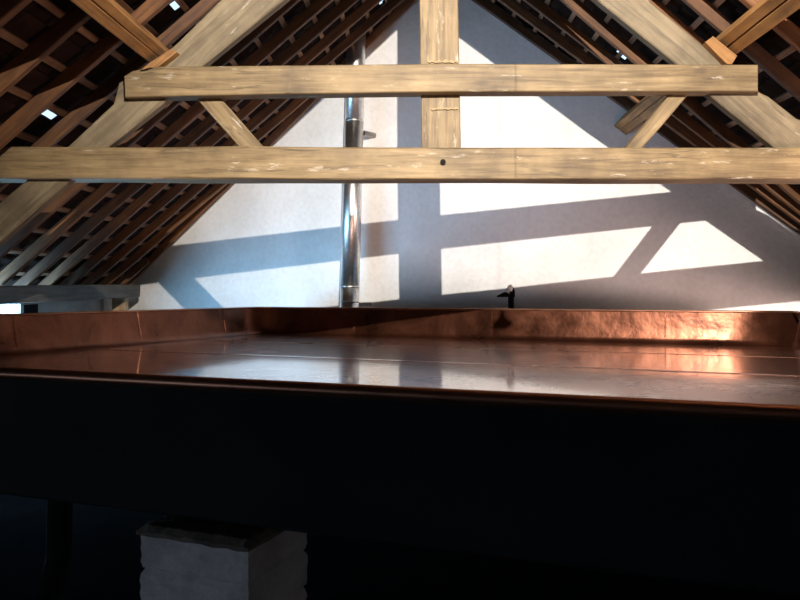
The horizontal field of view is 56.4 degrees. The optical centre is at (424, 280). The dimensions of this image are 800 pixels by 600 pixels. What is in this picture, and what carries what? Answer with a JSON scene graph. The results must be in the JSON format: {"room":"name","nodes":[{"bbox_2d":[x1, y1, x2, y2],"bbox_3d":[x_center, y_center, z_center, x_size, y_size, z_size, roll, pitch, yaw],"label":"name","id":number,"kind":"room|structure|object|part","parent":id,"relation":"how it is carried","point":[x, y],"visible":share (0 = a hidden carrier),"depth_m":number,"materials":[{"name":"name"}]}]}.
{"room":"processing plant","nodes":[
{"label":"processing plant","id":0,"kind":"room"},
{"bbox_2d":[0,298,111,313],"bbox_3d":[-3.900,0.882,3.365,0.200,1.335,11.930,0,0,0],"label":"wall","id":1,"kind":"structure","parent":0,"point":[91,304],"depth_m":7.88,"materials":[{"name":"white paint"}]},
{"bbox_2d":[21,304,37,312],"bbox_3d":[-3.875,0.613,5.870,0.230,0.775,2.780,0,0,0],"label":"window","id":2,"kind":"structure","parent":1,"relation":"in","point":[30,308],"depth_m":7.12,"materials":[{"name":"black glass"}]},
{"bbox_2d":[126,0,415,283],"bbox_3d":[-1.860,-1.523,8.539,4.200,3.442,0.072,0,0,19],"label":"rafter","id":3,"kind":"object","parent":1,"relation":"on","point":[405,4],"visible":0.53,"depth_m":8.46,"materials":[{"name":"brown wood"}]},
{"bbox_2d":[0,0,398,285],"bbox_3d":[-1.938,-1.590,3.424,4.113,3.518,12.156,0,0,0],"label":"roof tiles","id":4,"kind":"structure","parent":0,"point":[34,19],"depth_m":5.38,"materials":[{"name":"ceramic"}]},
{"bbox_2d":[0,0,32,27],"bbox_3d":[-1.859,-1.526,3.680,3.966,3.437,0.062,0,0,0],"label":"rafter","id":5,"kind":"object","parent":4,"relation":"attached to","point":[9,9],"visible":1,"depth_m":3.65,"materials":[{"name":"brown wood"}]},
{"bbox_2d":[0,5,90,96],"bbox_3d":[-1.861,-1.528,4.141,3.969,3.436,0.057,0,0,0],"label":"rafter","id":6,"kind":"object","parent":4,"relation":"attached to","point":[61,30],"visible":0.84,"depth_m":4.12,"materials":[{"name":"brown wood"}]},
{"bbox_2d":[0,270,124,276],"bbox_3d":[-3.640,-0.072,3.344,0.049,0.048,11.787,0,0,0],"label":"batten","id":7,"kind":"object","parent":4,"relation":"attached to","point":[22,272],"visible":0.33,"depth_m":7.21,"materials":[{"name":"wood"}]},
{"bbox_2d":[8,248,141,261],"bbox_3d":[-3.437,-0.247,3.308,0.049,0.049,11.716,0,0,0],"label":"batten","id":8,"kind":"object","parent":4,"relation":"attached to","point":[13,251],"visible":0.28,"depth_m":6.75,"materials":[{"name":"brown wood"}]},
{"bbox_2d":[0,0,172,149],"bbox_3d":[-1.860,-1.524,4.576,3.967,3.439,0.062,0,0,0],"label":"rafter","id":9,"kind":"object","parent":4,"relation":"attached to","point":[48,95],"visible":0.89,"depth_m":4.55,"materials":[{"name":"brown wood"}]},
{"bbox_2d":[0,194,174,232],"bbox_3d":[-3.030,-0.598,3.237,0.050,0.048,11.573,0,0,0],"label":"batten","id":10,"kind":"object","parent":4,"relation":"attached to","point":[2,196],"visible":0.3,"depth_m":6.69,"materials":[{"name":"brown wood"}]},
{"bbox_2d":[33,228,160,247],"bbox_3d":[-3.234,-0.423,3.272,0.050,0.048,11.645,0,0,0],"label":"batten","id":11,"kind":"object","parent":4,"relation":"attached to","point":[37,230],"visible":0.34,"depth_m":7.06,"materials":[{"name":"brown wood"}]},
{"bbox_2d":[0,27,198,146],"bbox_3d":[-2.216,-1.300,3.094,0.050,0.048,11.288,0,0,0],"label":"batten","id":12,"kind":"object","parent":4,"relation":"attached to","point":[6,35],"visible":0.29,"depth_m":4.44,"materials":[{"name":"brown wood"}]},
{"bbox_2d":[0,123,198,199],"bbox_3d":[-2.623,-0.949,3.166,0.050,0.051,11.431,0,0,0],"label":"batten","id":13,"kind":"object","parent":4,"relation":"attached to","point":[23,135],"visible":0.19,"depth_m":4.96,"materials":[{"name":"brown wood"}]},
{"bbox_2d":[0,0,220,191],"bbox_3d":[-1.862,-1.526,5.012,3.969,3.438,0.058,0,0,0],"label":"rafter","id":14,"kind":"object","parent":4,"relation":"attached to","point":[201,8],"visible":0.67,"depth_m":4.99,"materials":[{"name":"brown wood"}]},
{"bbox_2d":[7,86,213,184],"bbox_3d":[-2.419,-1.125,3.130,0.049,0.049,11.360,0,0,0],"label":"batten","id":15,"kind":"object","parent":4,"relation":"attached to","point":[14,90],"visible":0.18,"depth_m":4.82,"materials":[{"name":"brown wood"}]},
{"bbox_2d":[82,186,180,214],"bbox_3d":[-2.827,-0.774,3.201,0.050,0.047,11.502,0,0,0],"label":"batten","id":16,"kind":"object","parent":4,"relation":"attached to","point":[86,188],"visible":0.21,"depth_m":6.74,"materials":[{"name":"brown wood"}]},
{"bbox_2d":[35,0,237,145],"bbox_3d":[-2.013,-1.476,3.059,0.049,0.048,11.217,0,0,0],"label":"batten","id":17,"kind":"object","parent":4,"relation":"attached to","point":[50,6],"visible":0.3,"depth_m":4.45,"materials":[{"name":"brown wood"}]},
{"bbox_2d":[0,0,300,258],"bbox_3d":[-1.861,-1.527,5.886,3.967,3.436,0.055,0,0,0],"label":"rafter","id":18,"kind":"object","parent":4,"relation":"attached to","point":[245,42],"visible":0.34,"depth_m":5.86,"materials":[{"name":"brown wood"}]},
{"bbox_2d":[97,184,226,284],"bbox_3d":[-2.947,-0.586,8.532,1.795,1.564,0.058,0,0,0],"label":"rafter","id":19,"kind":"object","parent":4,"relation":"attached to","point":[149,245],"visible":0.72,"depth_m":8.51,"materials":[{"name":"brown wood"}]},
{"bbox_2d":[115,0,267,137],"bbox_3d":[-1.809,-1.651,3.023,0.050,0.047,11.146,0,0,0],"label":"batten","id":20,"kind":"object","parent":4,"relation":"attached to","point":[121,3],"visible":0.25,"depth_m":4.85,"materials":[{"name":"brown wood"}]},
{"bbox_2d":[79,98,308,284],"bbox_3d":[-2.442,-1.028,8.076,2.808,2.436,0.064,0,0,0],"label":"rafter","id":21,"kind":"object","parent":4,"relation":"attached to","point":[290,108],"visible":0.63,"depth_m":8.05,"materials":[{"name":"brown wood"}]},
{"bbox_2d":[37,0,381,284],"bbox_3d":[-1.862,-1.530,7.207,3.968,3.436,0.054,0,0,0],"label":"rafter","id":22,"kind":"object","parent":4,"relation":"attached to","point":[354,17],"visible":0.73,"depth_m":7.18,"materials":[{"name":"brown wood"}]},
{"bbox_2d":[174,0,283,121],"bbox_3d":[-1.605,-1.827,2.987,0.050,0.049,11.075,0,0,0],"label":"batten","id":23,"kind":"object","parent":4,"relation":"attached to","point":[181,3],"visible":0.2,"depth_m":4.99,"materials":[{"name":"brown wood"}]},
{"bbox_2d":[59,0,403,284],"bbox_3d":[-1.861,-1.526,7.641,3.974,3.438,0.066,0,0,0],"label":"rafter","id":24,"kind":"object","parent":4,"relation":"attached to","point":[266,112],"visible":0.62,"depth_m":7.61,"materials":[{"name":"brown wood"}]},
{"bbox_2d":[254,38,272,62],"bbox_3d":[-1.402,-2.002,2.952,0.051,0.047,11.004,0,0,0],"label":"batten","id":25,"kind":"object","parent":4,"relation":"attached to","point":[257,41],"visible":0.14,"depth_m":6.30,"materials":[{"name":"brown wood"}]},
{"bbox_2d":[278,16,302,57],"bbox_3d":[-1.199,-2.178,2.916,0.050,0.047,10.932,0,0,0],"label":"batten","id":26,"kind":"object","parent":4,"relation":"attached to","point":[281,20],"visible":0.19,"depth_m":6.62,"materials":[{"name":"brown wood"}]},
{"bbox_2d":[303,0,335,64],"bbox_3d":[-0.995,-2.353,2.881,0.049,0.048,10.861,0,0,0],"label":"batten","id":27,"kind":"object","parent":4,"relation":"attached to","point":[307,2],"visible":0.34,"depth_m":6.74,"materials":[{"name":"brown wood"}]},
{"bbox_2d":[335,0,349,36],"bbox_3d":[-0.791,-2.528,2.845,0.049,0.048,10.790,0,0,0],"label":"batten","id":28,"kind":"object","parent":4,"relation":"attached to","point":[347,33],"visible":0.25,"depth_m":7.13,"materials":[{"name":"brown wood"}]},
{"bbox_2d":[362,0,372,34],"bbox_3d":[-0.588,-2.704,2.809,0.050,0.049,10.719,0,0,0],"label":"batten","id":29,"kind":"object","parent":4,"relation":"attached to","point":[367,15],"visible":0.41,"depth_m":7.59,"materials":[{"name":"brown wood"}]},
{"bbox_2d":[0,494,799,599],"bbox_3d":[0.160,1.600,3.400,8.320,0.100,12.400,0,0,0],"label":"floor","id":30,"kind":"structure","parent":0,"point":[106,564],"depth_m":3.96,"materials":[{"name":"black"}]},
{"bbox_2d":[112,298,127,310],"bbox_3d":[-3.600,0.873,8.800,0.153,1.355,0.122,0,0,0],"label":"support post","id":31,"kind":"object","parent":30,"relation":"on","point":[118,304],"visible":0.1,"depth_m":8.74,"materials":[{"name":"brown wood"}]},
{"bbox_2d":[136,515,307,599],"bbox_3d":[-0.398,1.008,1.485,0.258,1.084,0.215,0,0,22],"label":"stone pedestal","id":32,"kind":"object","parent":30,"relation":"on","point":[182,558],"visible":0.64,"depth_m":1.40,"materials":[{"name":"grey stone"}]},
{"bbox_2d":[0,307,799,596],"bbox_3d":[-0.478,0.365,4.319,5.200,0.428,5.855,0,0,22],"label":"tank","id":33,"kind":"object","parent":32,"relation":"on","point":[661,444],"visible":1,"depth_m":1.27,"materials":[{"name":"orange metal"}]},
{"bbox_2d":[33,500,72,599],"bbox_3d":[-1.574,0.768,2.000,1.253,0.587,0.064,0,0,0],"label":"drain pipe","id":34,"kind":"object","parent":33,"relation":"attached to","point":[59,530],"visible":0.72,"depth_m":1.97,"materials":[{"name":"black metal"}]},
{"bbox_2d":[497,285,514,308],"bbox_3d":[0.798,0.792,7.349,0.176,1.515,0.082,0,0,0],"label":"tap","id":35,"kind":"object","parent":33,"relation":"attached to","point":[510,293],"visible":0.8,"depth_m":7.33,"materials":[{"name":"black metal"}]},
{"bbox_3d":[0.798,0.112,7.360,0.176,0.092,0.060,0,0,0],"label":"spout","id":36,"kind":"part","parent":35,"relation":"part of","materials":[{"name":"black metal"}]},
{"bbox_3d":[0.850,0.850,7.360,0.058,1.400,0.056,0,0,0],"label":"stem","id":37,"kind":"part","parent":35,"relation":"part of","materials":[{"name":"black metal"}]},
{"bbox_2d":[340,33,375,306],"bbox_3d":[-0.732,-0.700,8.047,0.442,4.505,0.233,0,0,-14],"label":"flue pipe","id":38,"kind":"object","parent":30,"relation":"on","point":[354,131],"visible":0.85,"depth_m":7.94,"materials":[{"name":"silver metal"}]},
{"bbox_2d":[128,0,799,311],"bbox_3d":[0.200,-0.910,8.075,8.822,4.920,0.262,0,0,19],"label":"wall","id":39,"kind":"structure","parent":0,"point":[424,245],"depth_m":7.79,"materials":[{"name":"white paint"}]},
{"bbox_2d":[614,0,799,134],"bbox_3d":[1.966,-1.539,2.470,0.204,0.206,10.100,0,0,0],"label":"purlin","id":40,"kind":"object","parent":39,"relation":"attached to","point":[764,15],"visible":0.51,"depth_m":4.48,"materials":[{"name":"orange wood"}]},
{"bbox_2d":[682,0,799,101],"bbox_3d":[2.280,-1.436,4.939,4.172,3.613,0.058,0,0,0],"label":"rafter","id":41,"kind":"object","parent":40,"relation":"on","point":[776,70],"visible":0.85,"depth_m":4.91,"materials":[{"name":"brown wood"}]},
{"bbox_2d":[490,0,799,186],"bbox_3d":[2.358,-1.504,2.750,4.315,3.691,10.808,0,0,0],"label":"roof tiles","id":42,"kind":"structure","parent":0,"point":[733,10],"depth_m":5.42,"materials":[{"name":"ceramic"}]},
{"bbox_2d":[0,0,799,246],"bbox_3d":[0.160,-1.287,4.810,7.880,3.520,0.260,0,0,0],"label":"roof truss","id":43,"kind":"object","parent":42,"relation":"attached to","point":[184,72],"visible":1,"depth_m":4.70,"materials":[{"name":"brown wood"}]},
{"bbox_2d":[0,284,139,303],"bbox_3d":[-3.515,0.116,3.215,0.185,0.165,11.530,0,0,0],"label":"wall plate","id":44,"kind":"object","parent":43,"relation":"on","point":[21,293],"visible":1,"depth_m":7.07,"materials":[{"name":"grey wood"}]},
{"bbox_2d":[114,257,149,283],"bbox_3d":[-3.577,-0.047,8.957,0.536,0.482,0.058,0,0,0],"label":"rafter","id":45,"kind":"object","parent":44,"relation":"on","point":[144,262],"visible":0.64,"depth_m":8.93,"materials":[{"name":"brown wood"}]},
{"bbox_2d":[0,0,333,285],"bbox_3d":[-1.860,-1.522,6.339,3.965,3.439,0.059,0,0,0],"label":"rafter","id":46,"kind":"object","parent":44,"relation":"on","point":[35,249],"visible":0.69,"depth_m":6.31,"materials":[{"name":"brown wood"}]},
{"bbox_2d":[12,0,358,285],"bbox_3d":[-1.860,-1.520,6.764,3.971,3.437,0.054,0,0,0],"label":"rafter","id":47,"kind":"object","parent":44,"relation":"on","point":[343,6],"visible":0.68,"depth_m":6.74,"materials":[{"name":"brown wood"}]},
{"bbox_2d":[70,0,168,62],"bbox_3d":[-1.757,-1.488,1.235,0.192,0.198,7.630,0,0,0],"label":"purlin","id":48,"kind":"object","parent":43,"relation":"on","point":[109,14],"visible":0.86,"depth_m":4.23,"materials":[{"name":"orange wood"}]},
{"bbox_3d":[0.098,-1.836,4.850,0.265,2.271,0.180,0,0,0],"label":"king post","id":49,"kind":"part","parent":43,"relation":"part of","materials":[{"name":"brown wood"}]},
{"bbox_2d":[512,0,521,18],"bbox_3d":[0.908,-2.703,2.571,0.048,0.049,10.241,0,0,0],"label":"batten","id":50,"kind":"object","parent":42,"relation":"attached to","point":[514,15],"visible":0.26,"depth_m":7.52,"materials":[{"name":"brown wood"}]},
{"bbox_2d":[533,0,550,33],"bbox_3d":[1.112,-2.528,2.535,0.050,0.048,10.170,0,0,0],"label":"batten","id":51,"kind":"object","parent":42,"relation":"attached to","point":[547,2],"visible":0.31,"depth_m":7.08,"materials":[{"name":"brown wood"}]},
{"bbox_2d":[554,0,584,48],"bbox_3d":[1.315,-2.353,2.499,0.049,0.048,10.099,0,0,0],"label":"batten","id":52,"kind":"object","parent":42,"relation":"attached to","point":[573,15],"visible":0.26,"depth_m":6.67,"materials":[{"name":"brown wood"}]},
{"bbox_2d":[575,15,610,63],"bbox_3d":[1.518,-2.178,2.464,0.049,0.048,10.028,0,0,0],"label":"batten","id":53,"kind":"object","parent":42,"relation":"attached to","point":[607,19],"visible":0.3,"depth_m":6.58,"materials":[{"name":"brown wood"}]},
{"bbox_2d":[615,0,669,59],"bbox_3d":[1.722,-2.002,2.428,0.049,0.048,9.956,0,0,0],"label":"batten","id":54,"kind":"object","parent":42,"relation":"attached to","point":[633,38],"visible":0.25,"depth_m":6.16,"materials":[{"name":"brown wood"}]},
{"bbox_2d":[652,0,724,64],"bbox_3d":[1.926,-1.827,2.393,0.050,0.049,9.885,0,0,0],"label":"batten","id":55,"kind":"object","parent":42,"relation":"attached to","point":[717,3],"visible":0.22,"depth_m":5.24,"materials":[{"name":"brown wood"}]},
{"bbox_2d":[687,46,795,115],"bbox_3d":[2.333,-1.476,2.321,0.049,0.049,9.743,0,0,0],"label":"batten","id":56,"kind":"object","parent":42,"relation":"attached to","point":[790,49],"visible":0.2,"depth_m":4.88,"materials":[{"name":"brown wood"}]},
{"bbox_2d":[710,91,791,134],"bbox_3d":[2.536,-1.300,2.286,0.049,0.050,9.672,0,0,0],"label":"batten","id":57,"kind":"object","parent":42,"relation":"attached to","point":[786,95],"visible":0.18,"depth_m":5.33,"materials":[{"name":"brown wood"}]},
{"bbox_2d":[749,141,762,147],"bbox_3d":[2.739,-1.125,2.250,0.049,0.048,9.600,0,0,0],"label":"batten","id":58,"kind":"object","parent":42,"relation":"attached to","point":[756,144],"visible":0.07,"depth_m":6.14,"materials":[{"name":"brown wood"}]},
{"bbox_2d":[739,0,799,52],"bbox_3d":[2.279,-1.437,4.501,4.171,3.612,0.059,0,0,0],"label":"rafter","id":59,"kind":"object","parent":42,"relation":"attached to","point":[786,29],"visible":0.64,"depth_m":4.48,"materials":[{"name":"brown wood"}]},
{"bbox_3d":[4.220,0.882,1.950,0.200,1.335,9.100,0,0,0],"label":"wall","id":60,"kind":"structure","parent":0,"visible":0},
{"bbox_2d":[471,0,799,234],"bbox_3d":[2.281,-1.439,7.132,4.418,3.614,0.070,0,0,19],"label":"rafter","id":61,"kind":"object","parent":60,"relation":"on","point":[624,102],"visible":0.51,"depth_m":7.24,"materials":[{"name":"brown wood"}]},
{"bbox_2d":[497,0,799,224],"bbox_3d":[2.281,-1.441,6.845,4.320,3.617,0.073,0,0,15],"label":"rafter","id":62,"kind":"object","parent":60,"relation":"on","point":[514,6],"visible":0.52,"depth_m":7.01,"materials":[{"name":"brown wood"}]},
{"bbox_2d":[523,0,799,214],"bbox_3d":[2.282,-1.440,6.579,4.231,3.608,0.063,0,0,10],"label":"rafter","id":63,"kind":"object","parent":60,"relation":"on","point":[539,6],"visible":0.6,"depth_m":6.66,"materials":[{"name":"brown wood"}]},
{"bbox_2d":[560,0,799,204],"bbox_3d":[2.282,-1.439,6.248,4.168,3.607,0.065,0,0,1],"label":"rafter","id":64,"kind":"object","parent":60,"relation":"on","point":[584,13],"visible":0.61,"depth_m":6.23,"materials":[{"name":"brown wood"}]},
{"bbox_2d":[649,0,774,101],"bbox_3d":[2.279,-1.438,5.369,4.166,3.610,0.055,0,0,0],"label":"rafter","id":65,"kind":"object","parent":60,"relation":"on","point":[656,3],"visible":0.22,"depth_m":5.35,"materials":[{"name":"brown wood"}]}
]}

